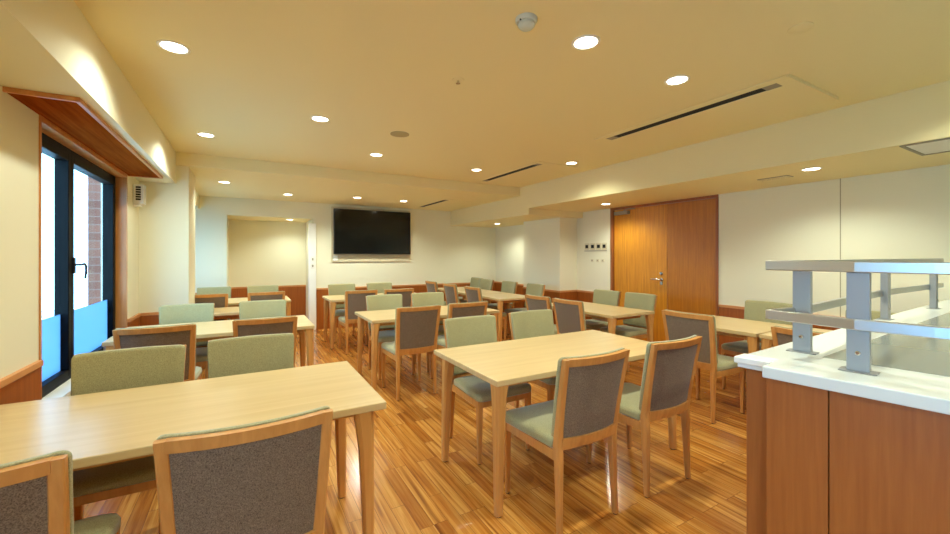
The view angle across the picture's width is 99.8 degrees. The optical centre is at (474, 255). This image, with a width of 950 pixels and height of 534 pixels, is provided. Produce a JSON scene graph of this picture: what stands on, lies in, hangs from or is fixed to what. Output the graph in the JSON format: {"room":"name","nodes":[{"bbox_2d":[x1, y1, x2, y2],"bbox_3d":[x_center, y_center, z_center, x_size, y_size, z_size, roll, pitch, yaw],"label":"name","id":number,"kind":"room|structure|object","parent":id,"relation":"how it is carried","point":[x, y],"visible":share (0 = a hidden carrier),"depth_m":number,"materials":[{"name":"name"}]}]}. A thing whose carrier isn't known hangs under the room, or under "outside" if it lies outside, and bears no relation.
{"room":"eatery","nodes":[
{"label":"eatery","id":0,"kind":"room"},
{"bbox_2d":[0,85,138,395],"bbox_3d":[-2.229,0.120,1.760,0.180,2.480,10.830,0,0,-30],"label":"wall","id":1,"kind":"structure","parent":0,"point":[19,124],"depth_m":1.98,"materials":[{"name":"beige paint"}]},
{"bbox_2d":[0,312,158,404],"bbox_3d":[-2.238,0.960,2.406,0.447,0.800,5.640,0,0,-30],"label":"trim","id":2,"kind":"structure","parent":1,"relation":"attached to","point":[24,384],"depth_m":2.03,"materials":[{"name":"orange wood"}]},
{"bbox_2d":[2,86,162,178],"bbox_3d":[-2.616,-0.767,2.881,0.262,0.023,2.260,0,0,-30],"label":"trim","id":3,"kind":"structure","parent":1,"relation":"attached to","point":[71,114],"depth_m":2.35,"materials":[{"name":"brown wood"}]},
{"bbox_2d":[39,115,126,399],"bbox_3d":[-2.863,0.040,2.918,0.170,1.640,1.830,0,0,-30],"label":"window","id":4,"kind":"structure","parent":1,"relation":"in","point":[70,332],"depth_m":2.73,"materials":[{"name":"black metal"}]},
{"bbox_2d":[133,184,145,206],"bbox_3d":[-3.368,-0.605,4.017,0.085,0.220,0.112,0,0,-30],"label":"vent box","id":5,"kind":"object","parent":1,"relation":"attached to","point":[139,190],"visible":1,"depth_m":3.97,"materials":[{"name":"white plastic"}]},
{"bbox_2d":[0,0,175,183],"bbox_3d":[-1.391,-0.950,0.794,0.315,0.340,7.960,0,0,-30],"label":"ceiling","id":6,"kind":"structure","parent":0,"point":[48,46],"depth_m":1.82,"materials":[{"name":"beige paint"}]},
{"bbox_2d":[139,165,194,312],"bbox_3d":[-3.484,0.190,4.562,0.425,2.340,0.660,0,0,-30],"label":"wall pier","id":7,"kind":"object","parent":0,"point":[167,218],"visible":0.43,"depth_m":4.29,"materials":[{"name":"beige paint"}]},
{"bbox_2d":[195,190,199,208],"bbox_3d":[-4.156,-0.870,5.623,0.315,0.220,1.850,0,0,-30],"label":"wall","id":8,"kind":"structure","parent":0,"point":[197,197],"depth_m":6.22,"materials":[{"name":"beige paint"}]},
{"bbox_2d":[227,215,310,222],"bbox_3d":[-3.883,-0.740,7.577,1.590,0.100,1.030,0,0,-30],"label":"ceiling","id":9,"kind":"structure","parent":0,"point":[252,218],"depth_m":7.56,"materials":[{"name":"beige paint"}]},
{"bbox_2d":[227,216,311,317],"bbox_3d":[-3.883,0.335,7.577,1.590,2.050,1.030,0,0,-30],"label":"wall","id":10,"kind":"structure","parent":0,"point":[258,252],"depth_m":7.91,"materials":[{"name":"beige paint"}]},
{"bbox_2d":[195,196,495,292],"bbox_3d":[-2.165,0.190,7.898,6.030,2.340,0.120,0,0,-30],"label":"wall","id":11,"kind":"structure","parent":0,"point":[441,252],"depth_m":7.86,"materials":[{"name":"beige paint"}]},
{"bbox_2d":[308,223,315,329],"bbox_3d":[-3.013,0.380,7.396,0.120,1.960,0.150,0,0,-30],"label":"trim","id":12,"kind":"structure","parent":11,"relation":"attached to","point":[311,226],"depth_m":7.34,"materials":[{"name":"white paint"}]},
{"bbox_2d":[333,255,337,260],"bbox_3d":[-2.626,0.040,7.525,0.080,0.100,0.010,0,0,-30],"label":"socket plate","id":13,"kind":"object","parent":11,"relation":"attached to","point":[335,257],"visible":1,"depth_m":7.52,"materials":[{"name":"white plastic"}]},
{"bbox_2d":[195,281,495,329],"bbox_3d":[-2.386,0.978,8.283,6.030,0.765,1.052,0,0,-30],"label":"trim","id":14,"kind":"structure","parent":11,"relation":"attached to","point":[296,293],"depth_m":8.09,"materials":[{"name":"orange wood"}]},
{"bbox_2d":[331,206,409,261],"bbox_3d":[-2.024,-0.410,7.893,1.550,1.040,0.030,0,0,-30],"label":"trim","id":15,"kind":"structure","parent":11,"relation":"attached to","point":[341,257],"depth_m":7.81,"materials":[{"name":"beige"}]},
{"bbox_2d":[333,208,409,253],"bbox_3d":[-1.992,-0.460,7.838,1.500,0.850,0.096,0,0,-30],"label":"television","id":16,"kind":"object","parent":11,"relation":"attached to","point":[354,231],"visible":1,"depth_m":7.76,"materials":[{"name":"black"}]},
{"bbox_2d":[176,152,519,210],"bbox_3d":[-1.502,-1.125,6.739,6.390,0.290,2.550,0,0,-30],"label":"ceiling","id":17,"kind":"structure","parent":0,"point":[249,179],"depth_m":5.72,"materials":[{"name":"beige paint"}]},
{"bbox_2d":[417,199,474,208],"bbox_3d":[-0.574,-0.975,7.564,0.580,0.008,1.360,0,0,-30],"label":"ceiling vent","id":18,"kind":"object","parent":17,"relation":"in","point":[446,203],"visible":1,"depth_m":7.49,"materials":[{"name":"beige paint"}]},
{"bbox_2d":[73,319,746,533],"bbox_3d":[0.205,1.410,3.758,6.390,0.100,11.880,0,0,-30],"label":"floor","id":19,"kind":"structure","parent":0,"point":[416,492],"depth_m":2.48,"materials":[{"name":"brown wood"}]},
{"bbox_2d":[0,450,120,533],"bbox_3d":[-1.303,0.918,1.068,0.447,0.883,0.582,0,0,-30],"label":"dining chair","id":20,"kind":"object","parent":19,"relation":"on","point":[36,493],"visible":1,"depth_m":0.95,"materials":[{"name":"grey fabric"}]},
{"bbox_2d":[71,345,185,533],"bbox_3d":[-1.643,0.918,1.854,0.447,0.883,0.582,0,0,-30],"label":"dining chair","id":21,"kind":"object","parent":19,"relation":"on","point":[117,369],"visible":0.44,"depth_m":1.95,"materials":[{"name":"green fabric"}]},
{"bbox_2d":[112,323,201,380],"bbox_3d":[-2.285,0.918,2.925,0.447,0.883,0.582,0,0,-30],"label":"dining chair","id":22,"kind":"object","parent":19,"relation":"on","point":[182,334],"visible":0.46,"depth_m":2.72,"materials":[{"name":"brown wood"}]},
{"bbox_2d":[159,303,214,378],"bbox_3d":[-2.727,0.918,3.757,0.447,0.883,0.582,0,0,-30],"label":"dining chair","id":23,"kind":"object","parent":19,"relation":"on","point":[199,312],"visible":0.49,"depth_m":3.92,"materials":[{"name":"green fabric"}]},
{"bbox_2d":[0,361,385,533],"bbox_3d":[-1.228,1.002,1.752,1.470,0.715,0.800,0,0,-30],"label":"dining table","id":24,"kind":"object","parent":19,"relation":"on","point":[116,426],"visible":0.94,"depth_m":1.71,"materials":[{"name":"brown wood"}]},
{"bbox_2d":[102,315,314,366],"bbox_3d":[-2.326,1.002,3.681,1.490,0.715,0.760,0,0,-30],"label":"dining table","id":25,"kind":"object","parent":19,"relation":"on","point":[210,330],"visible":0.29,"depth_m":3.70,"materials":[{"name":"brown wood"}]},
{"bbox_2d":[195,293,227,320],"bbox_3d":[-3.472,0.918,5.219,0.447,0.883,0.582,0,0,-30],"label":"dining chair","id":26,"kind":"object","parent":19,"relation":"on","point":[220,300],"visible":0.31,"depth_m":5.03,"materials":[{"name":"brown wood"}]},
{"bbox_2d":[197,287,230,319],"bbox_3d":[-3.885,0.918,5.941,0.447,0.883,0.582,0,0,-30],"label":"dining chair","id":27,"kind":"object","parent":19,"relation":"on","point":[202,290],"visible":0.31,"depth_m":6.14,"materials":[{"name":"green fabric"}]},
{"bbox_2d":[198,306,239,368],"bbox_3d":[-2.889,1.002,4.845,0.760,0.715,0.600,0,0,-30],"label":"dining table","id":28,"kind":"object","parent":19,"relation":"on","point":[222,312],"visible":0.08,"depth_m":4.65,"materials":[{"name":"brown wood"}]},
{"bbox_2d":[153,406,332,533],"bbox_3d":[-0.762,0.918,1.360,0.447,0.883,0.582,0,0,-30],"label":"dining chair","id":29,"kind":"object","parent":19,"relation":"on","point":[270,476],"visible":1,"depth_m":1.14,"materials":[{"name":"grey fabric"}]},
{"bbox_2d":[207,333,293,377],"bbox_3d":[-1.205,0.918,2.175,0.447,0.883,0.582,0,0,-30],"label":"dining chair","id":30,"kind":"object","parent":19,"relation":"on","point":[267,352],"visible":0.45,"depth_m":2.36,"materials":[{"name":"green fabric"}]},
{"bbox_2d":[228,296,290,315],"bbox_3d":[-3.517,1.002,5.811,1.480,0.715,0.760,0,0,-30],"label":"dining table","id":31,"kind":"object","parent":19,"relation":"on","point":[232,302],"visible":0.14,"depth_m":5.83,"materials":[{"name":"brown wood"}]},
{"bbox_2d":[239,300,285,318],"bbox_3d":[-2.155,0.918,4.085,0.447,0.883,0.582,0,0,-30],"label":"dining chair","id":32,"kind":"object","parent":19,"relation":"on","point":[260,308],"visible":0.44,"depth_m":4.27,"materials":[{"name":"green fabric"}]},
{"bbox_2d":[247,285,278,293],"bbox_3d":[-3.312,0.918,6.269,0.447,0.883,0.582,0,0,-30],"label":"dining chair","id":33,"kind":"object","parent":19,"relation":"on","point":[261,288],"visible":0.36,"depth_m":6.47,"materials":[{"name":"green fabric"}]},
{"bbox_2d":[232,315,297,367],"bbox_3d":[-1.733,0.918,3.299,0.447,0.883,0.582,0,0,-30],"label":"dining chair","id":34,"kind":"object","parent":19,"relation":"on","point":[286,324],"visible":0.4,"depth_m":3.06,"materials":[{"name":"brown wood"}]},
{"bbox_2d":[247,291,284,300],"bbox_3d":[-2.899,0.918,5.547,0.447,0.883,0.582,0,0,-30],"label":"dining chair","id":35,"kind":"object","parent":19,"relation":"on","point":[276,295],"visible":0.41,"depth_m":5.30,"materials":[{"name":"brown wood"}]},
{"bbox_2d":[328,284,354,341],"bbox_3d":[-2.164,0.918,6.638,0.447,0.883,0.582,0,0,-30],"label":"dining chair","id":36,"kind":"object","parent":19,"relation":"on","point":[333,289],"visible":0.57,"depth_m":6.76,"materials":[{"name":"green fabric"}]},
{"bbox_2d":[338,290,377,354],"bbox_3d":[-1.699,0.918,5.785,0.447,0.883,0.582,0,0,-30],"label":"dining chair","id":37,"kind":"object","parent":19,"relation":"on","point":[355,301],"visible":0.71,"depth_m":5.54,"materials":[{"name":"grey fabric"}]},
{"bbox_2d":[322,292,414,348],"bbox_3d":[-1.631,1.002,6.533,1.520,0.715,0.740,0,0,-30],"label":"dining table","id":38,"kind":"object","parent":19,"relation":"on","point":[333,299],"visible":0.51,"depth_m":5.99,"materials":[{"name":"brown wood"}]},
{"bbox_2d":[366,282,391,292],"bbox_3d":[-1.600,0.918,6.961,0.447,0.883,0.582,0,0,-30],"label":"dining chair","id":39,"kind":"object","parent":19,"relation":"on","point":[381,286],"visible":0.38,"depth_m":7.16,"materials":[{"name":"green fabric"}]},
{"bbox_2d":[366,294,414,379],"bbox_3d":[-1.003,0.918,4.721,0.447,0.883,0.582,0,0,-30],"label":"dining chair","id":40,"kind":"object","parent":19,"relation":"on","point":[387,301],"visible":0.61,"depth_m":4.81,"materials":[{"name":"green fabric"}]},
{"bbox_2d":[384,288,413,306],"bbox_3d":[-1.220,0.918,6.036,0.447,0.883,0.582,0,0,-30],"label":"dining chair","id":41,"kind":"object","parent":19,"relation":"on","point":[406,293],"visible":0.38,"depth_m":5.85,"materials":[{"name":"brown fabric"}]},
{"bbox_2d":[381,305,440,400],"bbox_3d":[-0.649,0.918,4.012,0.447,0.883,0.582,0,0,-30],"label":"dining chair","id":42,"kind":"object","parent":19,"relation":"on","point":[416,328],"visible":1,"depth_m":3.81,"materials":[{"name":"grey fabric"}]},
{"bbox_2d":[355,305,499,390],"bbox_3d":[-0.551,1.002,4.686,1.520,0.715,0.740,0,0,-30],"label":"dining table","id":43,"kind":"object","parent":19,"relation":"on","point":[377,318],"visible":0.41,"depth_m":4.36,"materials":[{"name":"brown wood"}]},
{"bbox_2d":[411,292,443,371],"bbox_3d":[-0.504,0.918,5.007,0.447,0.883,0.582,0,0,-30],"label":"dining chair","id":44,"kind":"object","parent":19,"relation":"on","point":[428,298],"visible":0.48,"depth_m":5.17,"materials":[{"name":"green fabric"}]},
{"bbox_2d":[425,281,445,305],"bbox_3d":[-0.636,0.918,7.702,0.582,0.883,0.447,0,0,-30],"label":"dining chair","id":45,"kind":"object","parent":19,"relation":"on","point":[431,286],"visible":0.33,"depth_m":7.50,"materials":[{"name":"grey fabric"}]},
{"bbox_2d":[443,283,458,305],"bbox_3d":[-0.239,0.918,7.007,0.582,0.883,0.447,0,0,-30],"label":"dining chair","id":46,"kind":"object","parent":19,"relation":"on","point":[450,290],"visible":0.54,"depth_m":6.81,"materials":[{"name":"grey fabric"}]},
{"bbox_2d":[430,301,487,378],"bbox_3d":[-0.183,0.918,4.325,0.447,0.883,0.582,0,0,-30],"label":"dining chair","id":47,"kind":"object","parent":19,"relation":"on","point":[455,310],"visible":0.41,"depth_m":4.10,"materials":[{"name":"brown wood"}]},
{"bbox_2d":[438,287,483,299],"bbox_3d":[-0.319,1.002,7.883,0.700,0.715,0.780,0,0,-30],"label":"dining table","id":48,"kind":"object","parent":19,"relation":"on","point":[458,288],"visible":0.1,"depth_m":7.94,"materials":[{"name":"brown wood"}]},
{"bbox_2d":[459,277,482,302],"bbox_3d":[-0.153,0.918,8.693,0.582,0.883,0.447,0,0,-30],"label":"dining chair","id":49,"kind":"object","parent":19,"relation":"on","point":[475,282],"visible":0.34,"depth_m":8.81,"materials":[{"name":"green fabric"}]},
{"bbox_2d":[461,279,493,303],"bbox_3d":[0.059,0.918,8.100,0.582,0.883,0.447,0,0,-30],"label":"dining chair","id":50,"kind":"object","parent":19,"relation":"on","point":[486,284],"visible":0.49,"depth_m":8.16,"materials":[{"name":"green fabric"}]},
{"bbox_2d":[458,290,505,312],"bbox_3d":[0.079,1.002,7.189,0.700,0.715,0.780,0,0,-30],"label":"dining table","id":51,"kind":"object","parent":19,"relation":"on","point":[462,293],"visible":0.1,"depth_m":7.07,"materials":[{"name":"brown wood"}]},
{"bbox_2d":[464,286,506,340],"bbox_3d":[0.157,0.918,6.335,0.582,0.883,0.447,0,0,-30],"label":"dining chair","id":52,"kind":"object","parent":19,"relation":"on","point":[473,294],"visible":0.45,"depth_m":6.20,"materials":[{"name":"grey fabric"}]},
{"bbox_2d":[443,315,530,464],"bbox_3d":[0.074,0.918,2.930,0.447,0.883,0.582,0,0,-30],"label":"dining chair","id":53,"kind":"object","parent":19,"relation":"on","point":[469,330],"visible":0.57,"depth_m":2.97,"materials":[{"name":"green fabric"}]},
{"bbox_2d":[487,281,517,326],"bbox_3d":[0.457,0.918,7.406,0.582,0.883,0.447,0,0,-30],"label":"dining chair","id":54,"kind":"object","parent":19,"relation":"on","point":[507,286],"visible":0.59,"depth_m":7.42,"materials":[{"name":"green fabric"}]},
{"bbox_2d":[482,293,525,341],"bbox_3d":[0.476,1.002,6.495,0.700,0.715,0.780,0,0,-30],"label":"dining table","id":55,"kind":"object","parent":19,"relation":"on","point":[500,298],"visible":0.47,"depth_m":6.22,"materials":[{"name":"brown wood"}]},
{"bbox_2d":[504,283,544,335],"bbox_3d":[0.844,0.918,6.729,0.582,0.883,0.447,0,0,-30],"label":"dining chair","id":56,"kind":"object","parent":19,"relation":"on","point":[532,289],"visible":0.44,"depth_m":6.78,"materials":[{"name":"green fabric"}]},
{"bbox_2d":[508,309,555,407],"bbox_3d":[0.601,0.918,3.278,0.447,0.883,0.582,0,0,-30],"label":"dining chair","id":57,"kind":"object","parent":19,"relation":"on","point":[530,323],"visible":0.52,"depth_m":3.43,"materials":[{"name":"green fabric"}]},
{"bbox_2d":[525,294,556,333],"bbox_3d":[0.952,0.918,4.958,0.582,0.883,0.447,0,0,-30],"label":"dining chair","id":58,"kind":"object","parent":19,"relation":"on","point":[533,302],"visible":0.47,"depth_m":4.78,"materials":[{"name":"grey fabric"}]},
{"bbox_2d":[434,330,676,517],"bbox_3d":[0.573,1.002,2.783,1.520,0.715,0.800,0,0,-30],"label":"dining table","id":59,"kind":"object","parent":19,"relation":"on","point":[502,364],"visible":0.67,"depth_m":2.62,"materials":[{"name":"brown wood"}]},
{"bbox_2d":[504,347,629,533],"bbox_3d":[0.482,0.918,2.176,0.447,0.883,0.582,0,0,-30],"label":"dining chair","id":60,"kind":"object","parent":19,"relation":"on","point":[585,406],"visible":0.98,"depth_m":1.97,"materials":[{"name":"grey fabric"}]},
{"bbox_2d":[552,298,585,333],"bbox_3d":[1.210,0.918,4.507,0.582,0.883,0.447,0,0,-30],"label":"dining chair","id":61,"kind":"object","parent":19,"relation":"on","point":[569,314],"visible":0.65,"depth_m":4.34,"materials":[{"name":"grey fabric"}]},
{"bbox_2d":[585,289,620,330],"bbox_3d":[1.645,0.918,5.470,0.582,0.883,0.447,0,0,-30],"label":"dining chair","id":62,"kind":"object","parent":19,"relation":"on","point":[606,297],"visible":0.5,"depth_m":5.50,"materials":[{"name":"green fabric"}]},
{"bbox_2d":[552,302,654,341],"bbox_3d":[1.481,1.002,5.031,0.710,0.715,1.240,0,0,-30],"label":"dining table","id":63,"kind":"object","parent":19,"relation":"on","point":[611,313],"visible":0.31,"depth_m":4.65,"materials":[{"name":"brown wood"}]},
{"bbox_2d":[600,292,657,371],"bbox_3d":[1.919,0.918,4.993,0.582,0.883,0.447,0,0,-30],"label":"dining chair","id":64,"kind":"object","parent":19,"relation":"on","point":[636,328],"visible":0.7,"depth_m":5.01,"materials":[{"name":"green fabric"}]},
{"bbox_2d":[586,335,701,497],"bbox_3d":[1.046,0.918,2.511,0.447,0.883,0.582,0,0,-30],"label":"dining chair","id":65,"kind":"object","parent":19,"relation":"on","point":[669,368],"visible":0.98,"depth_m":2.29,"materials":[{"name":"brown wood"}]},
{"bbox_2d":[662,309,745,423],"bbox_3d":[1.996,0.918,3.505,0.582,0.883,0.447,0,0,-30],"label":"dining chair","id":66,"kind":"object","parent":19,"relation":"on","point":[677,325],"visible":0.63,"depth_m":3.31,"materials":[{"name":"brown wood"}]},
{"bbox_2d":[713,315,792,352],"bbox_3d":[2.462,1.002,3.841,0.740,0.715,0.780,0,0,-30],"label":"dining table","id":67,"kind":"object","parent":19,"relation":"on","point":[750,330],"visible":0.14,"depth_m":3.61,"materials":[{"name":"brown wood"}]},
{"bbox_2d":[721,300,792,388],"bbox_3d":[2.863,0.918,4.048,0.582,0.883,0.447,0,0,-30],"label":"dining chair","id":68,"kind":"object","parent":19,"relation":"on","point":[754,310],"visible":0.39,"depth_m":4.13,"materials":[{"name":"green fabric"}]},
{"bbox_2d":[759,328,832,349],"bbox_3d":[2.860,1.002,3.147,0.740,0.715,0.780,0,0,-30],"label":"dining table","id":69,"kind":"object","parent":19,"relation":"on","point":[766,338],"visible":0.02,"depth_m":3.28,"materials":[{"name":"brown wood"}]},
{"bbox_2d":[771,326,823,346],"bbox_3d":[2.357,0.918,2.675,0.582,0.883,0.447,0,0,-30],"label":"dining chair","id":70,"kind":"object","parent":19,"relation":"on","point":[781,335],"visible":0.11,"depth_m":2.68,"materials":[{"name":"brown wood"}]},
{"bbox_2d":[734,300,949,533],"bbox_3d":[2.936,0.860,1.410,3.562,1.001,2.334,0,0,-30],"label":"counter","id":71,"kind":"object","parent":19,"relation":"on","point":[831,450],"depth_m":1.20,"materials":[{"name":"brown"}]},
{"bbox_2d":[738,300,949,414],"bbox_3d":[2.936,0.379,1.410,3.562,0.038,2.334,0,0,-30],"label":"countertop","id":72,"kind":"structure","parent":71,"relation":"on","point":[924,391],"depth_m":1.23,"materials":[{"name":"white"}]},
{"bbox_2d":[765,258,949,375],"bbox_3d":[2.576,0.188,1.560,2.779,0.342,1.551,0,0,-30],"label":"steel rail","id":73,"kind":"object","parent":71,"relation":"on","point":[858,324],"visible":1,"depth_m":1.27,"materials":[{"name":"grey metal"}]},
{"bbox_2d":[845,310,895,319],"bbox_3d":[3.281,0.918,3.318,0.582,0.883,0.447,0,0,-30],"label":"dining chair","id":74,"kind":"object","parent":19,"relation":"on","point":[874,314],"visible":0.02,"depth_m":3.46,"materials":[{"name":"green fabric"}]},
{"bbox_2d":[74,0,949,187],"bbox_3d":[1.144,-1.195,2.118,6.390,0.150,8.100,0,0,-30],"label":"ceiling","id":75,"kind":"structure","parent":0,"point":[253,77],"depth_m":2.36,"materials":[{"name":"beige paint"}]},
{"bbox_2d":[156,39,190,53],"bbox_3d":[-1.612,-1.117,2.142,0.148,0.006,0.148,0,0,-30],"label":"recessed light","id":76,"kind":"object","parent":75,"relation":"in","point":[168,45],"visible":1,"depth_m":2.13,"materials":[{"name":"white glass"}]},
{"bbox_2d":[196,132,214,136],"bbox_3d":[-2.484,-1.117,3.694,0.148,0.006,0.148,0,0,-30],"label":"recessed light","id":77,"kind":"object","parent":75,"relation":"in","point":[203,134],"visible":1,"depth_m":3.68,"materials":[{"name":"white glass"}]},
{"bbox_2d":[310,116,329,121],"bbox_3d":[-1.263,-1.117,3.264,0.148,0.006,0.148,0,0,-30],"label":"recessed light","id":78,"kind":"object","parent":75,"relation":"in","point":[315,118],"visible":1,"depth_m":3.25,"materials":[{"name":"white glass"}]},
{"bbox_2d":[369,153,382,156],"bbox_3d":[-1.091,-1.117,4.422,0.148,0.006,0.148,0,0,-30],"label":"recessed light","id":79,"kind":"object","parent":75,"relation":"in","point":[370,154],"visible":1,"depth_m":4.41,"materials":[{"name":"white glass"}]},
{"bbox_2d":[390,131,408,136],"bbox_3d":[-0.691,-1.115,3.672,0.170,0.010,0.170,0,0,-30],"label":"ceiling speaker","id":80,"kind":"object","parent":75,"relation":"attached to","point":[395,133],"visible":1,"depth_m":3.65,"materials":[{"name":"beige plastic"}]},
{"bbox_2d":[452,77,463,84],"bbox_3d":[-0.107,-1.108,2.543,0.080,0.024,0.080,0,0,-30],"label":"sprinkler","id":81,"kind":"object","parent":75,"relation":"attached to","point":[457,80],"visible":1,"depth_m":2.53,"materials":[{"name":"beige paint"}]},
{"bbox_2d":[515,12,536,31],"bbox_3d":[0.243,-1.095,1.891,0.104,0.049,0.104,0,0,-30],"label":"smoke detector","id":82,"kind":"object","parent":75,"relation":"attached to","point":[526,21],"visible":1,"depth_m":1.86,"materials":[{"name":"grey plastic"}]},
{"bbox_2d":[477,161,575,184],"bbox_3d":[0.653,-1.115,5.502,0.600,0.008,1.460,0,0,-30],"label":"ceiling vent","id":83,"kind":"object","parent":75,"relation":"in","point":[538,169],"visible":1,"depth_m":5.39,"materials":[{"name":"beige metal"}]},
{"bbox_2d":[565,161,577,164],"bbox_3d":[1.162,-1.117,4.814,0.148,0.006,0.148,0,0,-30],"label":"recessed light","id":84,"kind":"object","parent":75,"relation":"in","point":[572,162],"visible":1,"depth_m":4.82,"materials":[{"name":"white glass"}]},
{"bbox_2d":[571,34,600,49],"bbox_3d":[0.581,-1.117,2.095,0.148,0.006,0.148,0,0,-30],"label":"recessed light","id":85,"kind":"object","parent":75,"relation":"in","point":[589,41],"visible":1,"depth_m":2.09,"materials":[{"name":"white glass"}]},
{"bbox_2d":[664,75,689,84],"bbox_3d":[1.285,-1.117,2.545,0.148,0.006,0.148,0,0,-30],"label":"recessed light","id":86,"kind":"object","parent":75,"relation":"in","point":[678,79],"visible":1,"depth_m":2.54,"materials":[{"name":"white glass"}]},
{"bbox_2d":[594,74,838,149],"bbox_3d":[1.848,-1.109,3.323,0.730,0.020,1.588,0,0,-30],"label":"ceiling vent","id":87,"kind":"object","parent":75,"relation":"in","point":[788,92],"visible":1,"depth_m":3.10,"materials":[{"name":"white metal"}]},
{"bbox_2d":[606,83,781,139],"bbox_3d":[1.627,-1.115,3.207,0.090,0.003,1.410,0,0,-30],"label":"grille","id":88,"kind":"object","parent":87,"relation":"attached to","point":[774,86],"depth_m":3.05,"materials":[{"name":"black"}]},
{"bbox_2d":[787,22,813,33],"bbox_3d":[1.596,-1.117,1.962,0.100,0.006,0.100,0,0,-30],"label":"cover","id":89,"kind":"object","parent":75,"relation":"attached to","point":[801,27],"visible":1,"depth_m":1.95,"materials":[{"name":"beige paint"}]},
{"bbox_2d":[451,185,582,227],"bbox_3d":[0.667,-0.890,7.843,1.170,0.460,2.790,0,0,-30],"label":"ceiling","id":90,"kind":"structure","parent":0,"point":[514,211],"depth_m":7.10,"materials":[{"name":"beige paint"}]},
{"bbox_2d":[524,217,576,290],"bbox_3d":[1.368,0.350,7.392,0.400,2.020,1.030,0,0,-30],"label":"wall pier","id":91,"kind":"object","parent":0,"point":[550,245],"visible":0.57,"depth_m":7.04,"materials":[{"name":"beige paint"}]},
{"bbox_2d":[496,164,949,316],"bbox_3d":[3.160,0.120,4.846,0.180,2.480,10.830,0,0,-30],"label":"wall","id":92,"kind":"structure","parent":0,"point":[904,214],"depth_m":4.08,"materials":[{"name":"beige paint"}]},
{"bbox_2d":[590,243,594,249],"bbox_3d":[1.976,-0.160,6.720,0.012,0.110,0.105,0,0,-30],"label":"controller","id":93,"kind":"object","parent":92,"relation":"attached to","point":[592,245],"visible":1,"depth_m":6.72,"materials":[{"name":"beige"}]},
{"bbox_2d":[596,243,600,249],"bbox_3d":[2.041,-0.160,6.607,0.012,0.110,0.105,0,0,-30],"label":"controller","id":94,"kind":"object","parent":92,"relation":"attached to","point":[598,245],"visible":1,"depth_m":6.61,"materials":[{"name":"beige"}]},
{"bbox_2d":[602,243,606,249],"bbox_3d":[2.101,-0.160,6.503,0.012,0.110,0.105,0,0,-30],"label":"controller","id":95,"kind":"object","parent":92,"relation":"attached to","point":[604,245],"visible":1,"depth_m":6.49,"materials":[{"name":"beige plastic"}]},
{"bbox_2d":[610,194,718,353],"bbox_3d":[2.584,0.300,5.662,0.208,2.120,1.680,0,0,-30],"label":"door","id":96,"kind":"structure","parent":92,"relation":"in","point":[669,250],"depth_m":5.55,"materials":[{"name":"brown wood"}]},
{"bbox_2d":[495,282,840,356],"bbox_3d":[2.902,0.978,4.690,0.422,0.765,10.456,0,0,-30],"label":"trim","id":97,"kind":"structure","parent":92,"relation":"attached to","point":[576,295],"depth_m":6.82,"materials":[{"name":"orange wood"}]},
{"bbox_2d":[840,178,840,316],"bbox_3d":[4.035,-0.083,3.133,0.002,1.355,1.828,0,0,-30],"label":"trim","id":98,"kind":"structure","parent":92,"relation":"attached to","point":[840,178],"depth_m":3.92,"materials":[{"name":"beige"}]},
{"bbox_2d":[529,80,949,211],"bbox_3d":[3.268,-0.940,3.300,1.170,0.360,7.680,0,0,-30],"label":"ceiling","id":99,"kind":"structure","parent":0,"point":[862,138],"depth_m":3.52,"materials":[{"name":"beige paint"}]},
{"bbox_2d":[758,175,793,180],"bbox_3d":[2.920,-0.757,3.896,0.120,0.006,0.260,0,0,-30],"label":"ceiling vent","id":100,"kind":"object","parent":99,"relation":"in","point":[784,176],"visible":1,"depth_m":3.89,"materials":[{"name":"beige metal"}]},
{"bbox_2d":[801,167,822,170],"bbox_3d":[2.934,-0.757,3.489,0.148,0.006,0.148,0,0,-30],"label":"recessed light","id":101,"kind":"object","parent":99,"relation":"in","point":[811,168],"visible":1,"depth_m":3.49,"materials":[{"name":"white ceramic"}]},
{"bbox_2d":[899,137,949,155],"bbox_3d":[3.302,-0.756,2.605,0.500,0.008,0.640,0,0,-30],"label":"access panel","id":102,"kind":"object","parent":99,"relation":"attached to","point":[937,146],"visible":1,"depth_m":2.79,"materials":[{"name":"white plastic"}]},
{"label":"outside","id":103,"kind":"structure","parent":0,"visible":0},
{"bbox_2d":[42,309,74,319],"bbox_3d":[-9.058,1.610,0.576,12.850,0.100,22.000,0,0,-30],"label":"ground","id":104,"kind":"structure","parent":103,"point":[45,314],"depth_m":10.67,"materials":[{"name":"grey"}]},
{"bbox_2d":[88,177,100,304],"bbox_3d":[-3.643,-0.240,3.935,0.108,3.600,0.550,0,0,-30],"label":"wall pier","id":105,"kind":"structure","parent":104,"relation":"on","point":[94,187],"depth_m":3.69,"materials":[{"name":"red brick"}]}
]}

